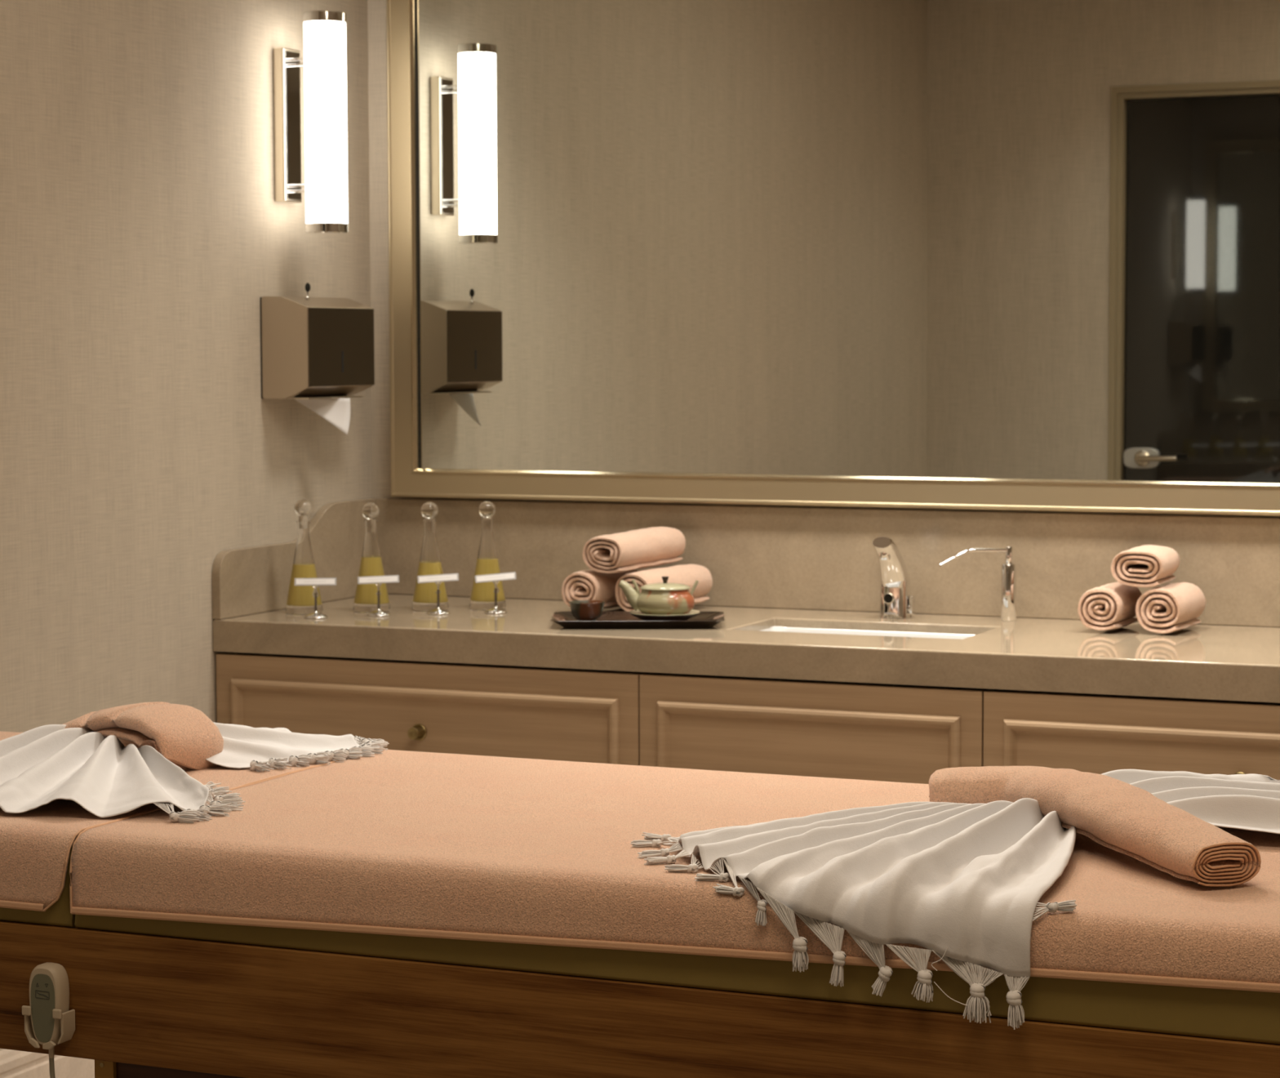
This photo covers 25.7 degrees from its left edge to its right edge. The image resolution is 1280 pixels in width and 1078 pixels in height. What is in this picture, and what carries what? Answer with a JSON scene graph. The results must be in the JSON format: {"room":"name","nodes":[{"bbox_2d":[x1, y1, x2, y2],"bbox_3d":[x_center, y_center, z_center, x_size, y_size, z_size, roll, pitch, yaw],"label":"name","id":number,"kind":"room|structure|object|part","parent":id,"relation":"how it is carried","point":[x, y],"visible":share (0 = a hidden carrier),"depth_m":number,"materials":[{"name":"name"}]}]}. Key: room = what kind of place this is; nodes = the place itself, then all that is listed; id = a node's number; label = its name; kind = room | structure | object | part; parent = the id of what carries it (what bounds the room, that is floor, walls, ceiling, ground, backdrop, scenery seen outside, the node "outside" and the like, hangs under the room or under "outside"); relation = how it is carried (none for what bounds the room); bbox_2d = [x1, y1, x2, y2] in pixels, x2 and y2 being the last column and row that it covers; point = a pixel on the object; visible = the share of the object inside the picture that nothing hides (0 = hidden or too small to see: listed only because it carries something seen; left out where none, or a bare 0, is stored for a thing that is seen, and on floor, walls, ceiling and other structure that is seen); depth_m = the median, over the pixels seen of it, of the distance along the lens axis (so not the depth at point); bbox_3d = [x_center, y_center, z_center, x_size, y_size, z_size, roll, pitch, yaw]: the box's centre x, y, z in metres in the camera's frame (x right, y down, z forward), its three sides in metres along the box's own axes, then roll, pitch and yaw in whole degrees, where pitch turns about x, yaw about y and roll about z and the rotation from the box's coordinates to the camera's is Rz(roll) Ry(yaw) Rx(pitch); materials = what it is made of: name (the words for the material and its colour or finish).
{"room":"spa","nodes":[
{"label":"spa","id":0,"kind":"room"},
{"bbox_2d":[0,0,372,1049],"bbox_3d":[-1.943,-0.125,3.331,0.120,2.600,6.400,2,4,24],"label":"wall","id":1,"kind":"structure","parent":0,"point":[144,230],"depth_m":5.41,"materials":[{"name":"paint"}]},
{"bbox_2d":[0,1048,94,1077],"bbox_3d":[-1.997,1.124,3.114,0.018,0.138,5.600,2,4,24],"label":"baseboard","id":2,"kind":"structure","parent":1,"relation":"attached to","point":[13,1063],"depth_m":5.13,"materials":[{"name":"stone"}]},
{"bbox_2d":[273,10,348,234],"bbox_3d":[-0.677,-0.860,5.823,0.149,0.452,0.090,2,4,24],"label":"wall sconce","id":3,"kind":"object","parent":1,"relation":"attached to","point":[324,59],"visible":1,"depth_m":5.78,"materials":[{"name":"white glass"}]},
{"bbox_3d":[-0.733,-0.860,5.848,0.026,0.316,0.070,2,4,24],"label":"plate","id":4,"kind":"part","parent":3,"relation":"part of","materials":[{"name":"silver metal"}]},
{"bbox_3d":[-0.721,-0.859,5.842,0.002,0.304,0.057,2,4,24],"label":"plate","id":5,"kind":"part","parent":3,"relation":"part of","materials":[{"name":"silver metal"}]},
{"bbox_3d":[-0.697,-0.988,5.822,0.053,0.018,0.008,2,4,24],"label":"bracket arm","id":6,"kind":"part","parent":3,"relation":"part of","materials":[{"name":"silver metal"}]},
{"bbox_3d":[-0.696,-0.729,5.840,0.053,0.018,0.008,2,4,24],"label":"bracket arm","id":7,"kind":"part","parent":3,"relation":"part of","materials":[{"name":"silver metal"}]},
{"bbox_3d":[-0.650,-0.859,5.811,0.087,0.411,0.087,2,4,24],"label":"lamp shade","id":8,"kind":"part","parent":3,"relation":"part of","materials":[{"name":"white glass"}]},
{"bbox_2d":[260,282,374,399],"bbox_3d":[-0.675,-0.416,5.896,0.116,0.240,0.274,2,4,24],"label":"paper towel dispenser","id":9,"kind":"object","parent":1,"relation":"attached to","point":[312,348],"visible":1,"depth_m":5.79,"materials":[{"name":"silver metal"}]},
{"bbox_3d":[-0.726,-0.403,5.920,0.004,0.208,0.270,2,4,24],"label":"mounting plate","id":10,"kind":"part","parent":9,"relation":"part of","materials":[{"name":"silver"}]},
{"bbox_2d":[294,397,350,435],"bbox_3d":[-0.666,-0.257,5.892,0.117,0.077,0.028,0,4,3],"label":"paper towel","id":11,"kind":"object","parent":9,"relation":"hanging from","point":[336,411],"visible":0.88,"depth_m":5.89,"materials":[{"name":"white paper"}]},
{"bbox_2d":[367,0,1279,690],"bbox_3d":[1.752,-0.270,5.258,5.320,2.600,0.120,2,4,24],"label":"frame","id":12,"kind":"structure","parent":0,"point":[376,9],"depth_m":6.19,"materials":[{"name":"fabric"}]},
{"bbox_2d":[386,0,1279,515],"bbox_3d":[0.615,-0.707,5.638,2.530,1.293,0.046,2,4,24],"label":"wall mirror","id":13,"kind":"object","parent":12,"relation":"attached to","point":[1006,255],"visible":1,"depth_m":5.74,"materials":[{"name":"beige mirror"}]},
{"bbox_3d":[0.241,1.278,2.519,4.840,0.100,6.540,2,4,24],"label":"floor","id":14,"kind":"structure","parent":0,"visible":0},
{"bbox_2d":[216,652,742,765],"bbox_3d":[-0.307,0.613,5.773,0.931,0.780,0.656,2,4,24],"label":"drawer","id":15,"kind":"object","parent":14,"relation":"on","point":[499,710],"visible":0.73,"depth_m":5.46,"materials":[{"name":"beige laminate"}]},
{"bbox_3d":[-0.436,0.378,5.470,0.033,0.033,0.028,2,4,24],"label":"knob","id":16,"kind":"part","parent":15,"relation":"part of","materials":[{"name":"gold metal"}]},
{"bbox_3d":[-0.432,0.378,5.476,0.853,0.176,0.014,2,4,24],"label":"moulding","id":17,"kind":"part","parent":15,"relation":"part of","materials":[{"name":"beige laminate"}]},
{"bbox_2d":[212,497,1279,702],"bbox_3d":[0.443,0.099,5.434,2.560,0.275,0.662,2,4,24],"label":"countertop","id":18,"kind":"structure","parent":15,"relation":"on","point":[768,566],"depth_m":5.59,"materials":[{"name":"beige stone"}]},
{"bbox_2d":[285,498,323,613],"bbox_3d":[-0.691,0.035,5.774,0.077,0.234,0.077,2,4,24],"label":"glass carafe","id":19,"kind":"object","parent":18,"relation":"on","point":[300,600],"visible":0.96,"depth_m":5.76,"materials":[{"name":"white"}]},
{"bbox_2d":[303,585,328,618],"bbox_3d":[-0.655,0.123,5.676,0.048,0.072,0.048,0,4,-4],"label":"card holder","id":20,"kind":"object","parent":18,"relation":"on","point":[315,615],"visible":1,"depth_m":5.67,"materials":[{"name":"silver metal"}]},
{"bbox_2d":[294,577,336,585],"bbox_3d":[-0.655,0.086,5.673,0.084,0.015,0.010,0,4,-4],"label":"name card","id":21,"kind":"object","parent":20,"relation":"on","point":[331,580],"visible":1,"depth_m":5.67,"materials":[{"name":"grey paper"}]},
{"bbox_3d":[-0.655,0.130,5.676,0.005,0.041,0.005,0,4,-4],"label":"stem","id":22,"kind":"part","parent":20,"relation":"part of","materials":[{"name":"silver metal"}]},
{"bbox_2d":[353,502,390,612],"bbox_3d":[-0.556,0.037,5.810,0.077,0.224,0.077,2,4,24],"label":"glass carafe","id":23,"kind":"object","parent":18,"relation":"on","point":[371,564],"visible":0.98,"depth_m":5.79,"materials":[{"name":"white"}]},
{"bbox_2d":[367,582,391,616],"bbox_3d":[-0.532,0.120,5.723,0.048,0.072,0.048,0,4,-4],"label":"card holder","id":24,"kind":"object","parent":18,"relation":"on","point":[378,612],"visible":1,"depth_m":5.72,"materials":[{"name":"silver metal"}]},
{"bbox_2d":[357,574,399,584],"bbox_3d":[-0.532,0.083,5.720,0.084,0.018,0.010,0,4,-4],"label":"name card","id":25,"kind":"object","parent":24,"relation":"on","point":[390,578],"visible":1,"depth_m":5.72,"materials":[{"name":"grey paper"}]},
{"bbox_3d":[-0.532,0.126,5.724,0.005,0.041,0.005,0,4,-4],"label":"stem","id":26,"kind":"part","parent":24,"relation":"part of","materials":[{"name":"silver metal"}]},
{"bbox_2d":[412,502,448,610],"bbox_3d":[-0.436,0.035,5.833,0.077,0.224,0.077,2,4,24],"label":"glass carafe","id":27,"kind":"object","parent":18,"relation":"on","point":[424,598],"visible":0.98,"depth_m":5.82,"materials":[{"name":"white"}]},
{"bbox_2d":[426,582,449,614],"bbox_3d":[-0.413,0.117,5.752,0.048,0.072,0.048,0,4,-4],"label":"card holder","id":28,"kind":"object","parent":18,"relation":"on","point":[437,611],"visible":1,"depth_m":5.75,"materials":[{"name":"silver metal"}]},
{"bbox_2d":[417,573,458,582],"bbox_3d":[-0.413,0.080,5.749,0.085,0.020,0.010,0,4,-4],"label":"name card","id":29,"kind":"object","parent":28,"relation":"on","point":[451,576],"visible":1,"depth_m":5.75,"materials":[{"name":"grey paper"}]},
{"bbox_3d":[-0.413,0.123,5.752,0.005,0.041,0.005,0,4,-4],"label":"stem","id":30,"kind":"part","parent":28,"relation":"part of","materials":[{"name":"silver metal"}]},
{"bbox_2d":[469,501,506,609],"bbox_3d":[-0.318,0.033,5.856,0.077,0.224,0.077,2,4,24],"label":"glass carafe","id":31,"kind":"object","parent":18,"relation":"on","point":[482,595],"visible":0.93,"depth_m":5.84,"materials":[{"name":"white"}]},
{"bbox_2d":[484,580,507,613],"bbox_3d":[-0.296,0.116,5.768,0.048,0.072,0.048,0,4,-4],"label":"card holder","id":32,"kind":"object","parent":18,"relation":"on","point":[495,610],"visible":1,"depth_m":5.76,"materials":[{"name":"silver metal"}]},
{"bbox_2d":[475,571,515,582],"bbox_3d":[-0.296,0.079,5.765,0.085,0.022,0.010,0,4,-4],"label":"name card","id":33,"kind":"object","parent":32,"relation":"on","point":[505,575],"visible":1,"depth_m":5.76,"materials":[{"name":"grey paper"}]},
{"bbox_3d":[-0.296,0.122,5.768,0.005,0.041,0.005,0,4,-4],"label":"stem","id":34,"kind":"part","parent":32,"relation":"part of","materials":[{"name":"silver metal"}]},
{"bbox_2d":[560,568,637,608],"bbox_3d":[-0.077,0.102,5.831,0.092,0.083,0.194,2,5,31],"label":"rolled towel","id":35,"kind":"object","parent":18,"relation":"on","point":[588,584],"visible":0.7,"depth_m":5.76,"materials":[{"name":"beige fabric"}]},
{"bbox_2d":[550,610,724,627],"bbox_3d":[-0.003,0.160,5.517,0.338,0.017,0.194,0,4,1],"label":"tray","id":36,"kind":"object","parent":18,"relation":"on","point":[704,619],"visible":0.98,"depth_m":5.44,"materials":[{"name":"black paint"}]},
{"bbox_2d":[568,600,604,620],"bbox_3d":[-0.104,0.144,5.500,0.070,0.043,0.070,2,4,24],"label":"tea cup","id":37,"kind":"object","parent":36,"relation":"on","point":[581,610],"visible":0.84,"depth_m":5.47,"materials":[{"name":"ceramic"}]},
{"bbox_2d":[629,608,699,620],"bbox_3d":[0.049,0.153,5.522,0.138,0.021,0.138,2,4,24],"label":"dish","id":38,"kind":"object","parent":36,"relation":"on","point":[637,613],"visible":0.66,"depth_m":5.47,"materials":[{"name":"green ceramic"}]},
{"bbox_2d":[617,576,698,614],"bbox_3d":[0.042,0.112,5.514,0.135,0.076,0.116,-3,5,-35],"label":"teapot","id":39,"kind":"object","parent":38,"relation":"on","point":[664,597],"visible":1,"depth_m":5.48,"materials":[{"name":"green ceramic"}]},
{"bbox_3d":[0.050,0.092,5.518,0.098,0.011,0.098,0,4,1],"label":"lid","id":40,"kind":"part","parent":39,"relation":"part of","materials":[{"name":"green ceramic"}]},
{"bbox_3d":[0.050,0.080,5.517,0.014,0.014,0.014,0,4,1],"label":"lid knob","id":41,"kind":"part","parent":39,"relation":"part of","materials":[{"name":"brown ceramic"}]},
{"bbox_3d":[0.049,0.146,5.521,0.138,0.007,0.138,2,4,24],"label":"dish","id":42,"kind":"part","parent":38,"relation":"part of","materials":[{"name":"green ceramic"}]},
{"bbox_2d":[615,564,712,611],"bbox_3d":[0.050,0.101,5.793,0.095,0.088,0.226,3,5,37],"label":"rolled towel","id":43,"kind":"object","parent":18,"relation":"on","point":[687,575],"visible":0.4,"depth_m":5.77,"materials":[{"name":"beige fabric"}]},
{"bbox_2d":[582,525,685,573],"bbox_3d":[-0.011,0.022,5.807,0.108,0.086,0.230,3,5,37],"label":"rolled towel","id":44,"kind":"object","parent":43,"relation":"on","point":[628,550],"visible":1,"depth_m":5.75,"materials":[{"name":"beige fabric"}]},
{"bbox_2d":[742,626,982,689],"bbox_3d":[0.435,0.253,5.450,0.510,0.128,0.286,2,4,24],"label":"sink","id":45,"kind":"object","parent":18,"relation":"in","point":[781,628],"visible":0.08,"depth_m":5.54,"materials":[{"name":"grey ceramic"}]},
{"bbox_2d":[872,536,915,617],"bbox_3d":[0.504,0.076,5.622,0.074,0.167,0.118,2,4,24],"label":"faucet","id":46,"kind":"object","parent":18,"relation":"on","point":[896,600],"visible":1,"depth_m":5.62,"materials":[{"name":"silver metal"}]},
{"bbox_3d":[0.547,0.132,5.639,0.007,0.037,0.024,2,4,24],"label":"mixer lever","id":47,"kind":"part","parent":46,"relation":"part of","materials":[{"name":"silver metal"}]},
{"bbox_2d":[939,546,1016,621],"bbox_3d":[0.670,0.090,5.550,0.161,0.147,0.030,-2,4,-19],"label":"soap dispenser","id":48,"kind":"object","parent":18,"relation":"on","point":[1008,569],"visible":1,"depth_m":5.56,"materials":[{"name":"silver metal"}]},
{"bbox_3d":[0.660,0.036,5.550,0.146,0.036,0.008,-1,4,-15],"label":"spout","id":49,"kind":"part","parent":48,"relation":"part of","materials":[{"name":"silver metal"}]},
{"bbox_2d":[1076,582,1142,631],"bbox_3d":[0.904,0.129,5.395,0.091,0.085,0.176,2,4,24],"label":"rolled towel","id":50,"kind":"object","parent":18,"relation":"on","point":[1112,606],"visible":0.98,"depth_m":5.33,"materials":[{"name":"beige fabric"}]},
{"bbox_2d":[1135,582,1205,632],"bbox_3d":[1.013,0.131,5.361,0.093,0.088,0.175,2,5,28],"label":"rolled towel","id":51,"kind":"object","parent":18,"relation":"on","point":[1171,607],"visible":1,"depth_m":5.30,"materials":[{"name":"beige fabric"}]},
{"bbox_2d":[1110,545,1180,587],"bbox_3d":[0.967,0.051,5.376,0.108,0.073,0.175,2,4,24],"label":"rolled towel","id":52,"kind":"object","parent":51,"relation":"on","point":[1146,566],"visible":1,"depth_m":5.31,"materials":[{"name":"beige fabric"}]},
{"bbox_2d":[0,840,1279,1077],"bbox_3d":[-0.053,0.751,3.468,2.630,0.822,0.768,2,4,24],"label":"massage table","id":53,"kind":"object","parent":14,"relation":"on","point":[148,997],"visible":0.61,"depth_m":3.05,"materials":[{"name":"brown wood"}]},
{"bbox_2d":[0,840,75,927],"bbox_3d":[-0.896,0.372,3.786,0.812,0.105,0.708,2,4,24],"label":"cushion","id":54,"kind":"object","parent":53,"relation":"on","point":[59,914],"depth_m":3.32,"materials":[{"name":"brown fabric"}]},
{"bbox_2d":[22,1004,75,1048],"bbox_3d":[-0.695,0.572,3.302,0.056,0.049,0.029,2,4,24],"label":"holder","id":55,"kind":"object","parent":53,"relation":"attached to","point":[67,1019],"visible":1,"depth_m":3.29,"materials":[{"name":"beige plastic"}]},
{"bbox_3d":[-0.715,0.571,3.313,0.010,0.038,0.025,2,4,24],"label":"cradle arm","id":56,"kind":"part","parent":55,"relation":"part of","materials":[{"name":"beige plastic"}]},
{"bbox_2d":[29,961,69,1077],"bbox_3d":[-0.677,0.825,3.383,0.055,0.663,0.159,1,4,11],"label":"remote control","id":57,"kind":"object","parent":55,"relation":"attached to","point":[49,985],"visible":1,"depth_m":3.29,"materials":[{"name":"beige plastic"}]},
{"bbox_3d":[-0.673,0.572,3.295,0.010,0.038,0.025,2,4,24],"label":"cradle arm","id":58,"kind":"part","parent":55,"relation":"part of","materials":[{"name":"beige plastic"}]},
{"bbox_3d":[-0.624,0.881,3.337,0.026,0.544,0.030,2,4,24],"label":"leg","id":59,"kind":"part","parent":53,"relation":"part of","materials":[{"name":"brown paint"}]},
{"bbox_2d":[0,730,333,911],"bbox_3d":[-0.905,0.371,3.788,0.834,0.124,0.728,2,4,24],"label":"towel","id":60,"kind":"object","parent":53,"relation":"on","point":[36,844],"visible":0.25,"depth_m":3.33,"materials":[{"name":"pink fabric"}]},
{"bbox_2d":[0,701,222,769],"bbox_3d":[-0.858,0.277,3.886,0.599,0.115,0.173,2,4,24],"label":"folded towel","id":61,"kind":"object","parent":60,"relation":"on","point":[186,736],"visible":0.7,"depth_m":3.77,"materials":[{"name":"beige fabric"}]},
{"bbox_3d":[0.191,0.846,3.369,1.436,0.484,0.739,2,4,24],"label":"pedestal panel","id":62,"kind":"part","parent":53,"relation":"part of","materials":[{"name":"brown wood"}]},
{"bbox_3d":[-0.191,0.546,3.106,2.540,0.152,0.022,2,4,24],"label":"panel","id":63,"kind":"part","parent":53,"relation":"part of","materials":[{"name":"brown wood"}]},
{"bbox_2d":[69,749,1279,992],"bbox_3d":[0.328,0.403,3.276,1.835,0.124,0.784,2,4,24],"label":"towel","id":64,"kind":"object","parent":53,"relation":"on","point":[392,842],"visible":0.73,"depth_m":3.17,"materials":[{"name":"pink fabric"}]},
{"bbox_2d":[0,722,389,822],"bbox_3d":[-0.662,0.287,3.734,0.576,0.072,0.717,2,4,24],"label":"fringed throw","id":65,"kind":"object","parent":64,"relation":"on","point":[39,766],"visible":0.8,"depth_m":3.62,"materials":[{"name":"white fabric"}]},
{"bbox_2d":[630,768,1279,1029],"bbox_3d":[0.524,0.379,3.184,1.025,0.174,0.583,-2,4,-25],"label":"fringed throw","id":66,"kind":"object","parent":64,"relation":"on","point":[963,883],"visible":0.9,"depth_m":2.96,"materials":[{"name":"white fabric"}]},
{"bbox_2d":[928,765,1261,886],"bbox_3d":[0.515,0.309,3.182,0.157,0.074,0.546,-2,5,-29],"label":"bath towel","id":67,"kind":"object","parent":64,"relation":"on","point":[1133,821],"visible":0.93,"depth_m":3.08,"materials":[{"name":"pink fabric"}]},
{"bbox_2d":[639,673,991,783],"bbox_3d":[0.429,0.633,5.457,0.669,0.780,0.642,2,4,24],"label":"drawer","id":68,"kind":"object","parent":14,"relation":"on","point":[907,734],"visible":0.3,"depth_m":5.15,"materials":[{"name":"beige laminate"}]},
{"bbox_3d":[0.302,0.399,5.152,0.591,0.176,0.014,2,4,24],"label":"moulding","id":69,"kind":"part","parent":68,"relation":"part of","materials":[{"name":"beige laminate"}]},
{"bbox_2d":[983,688,1279,779],"bbox_3d":[1.158,0.653,5.128,0.925,0.780,0.656,2,4,24],"label":"drawer","id":70,"kind":"object","parent":14,"relation":"on","point":[1100,733],"visible":0.08,"depth_m":4.91,"materials":[{"name":"beige laminate"}]},
{"bbox_3d":[1.033,0.419,4.830,0.847,0.176,0.014,2,4,24],"label":"moulding","id":71,"kind":"part","parent":70,"relation":"part of","materials":[{"name":"beige laminate"}]},
{"bbox_3d":[1.028,0.418,4.825,0.033,0.033,0.028,2,4,24],"label":"knob","id":72,"kind":"part","parent":70,"relation":"part of","materials":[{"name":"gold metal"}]}
]}

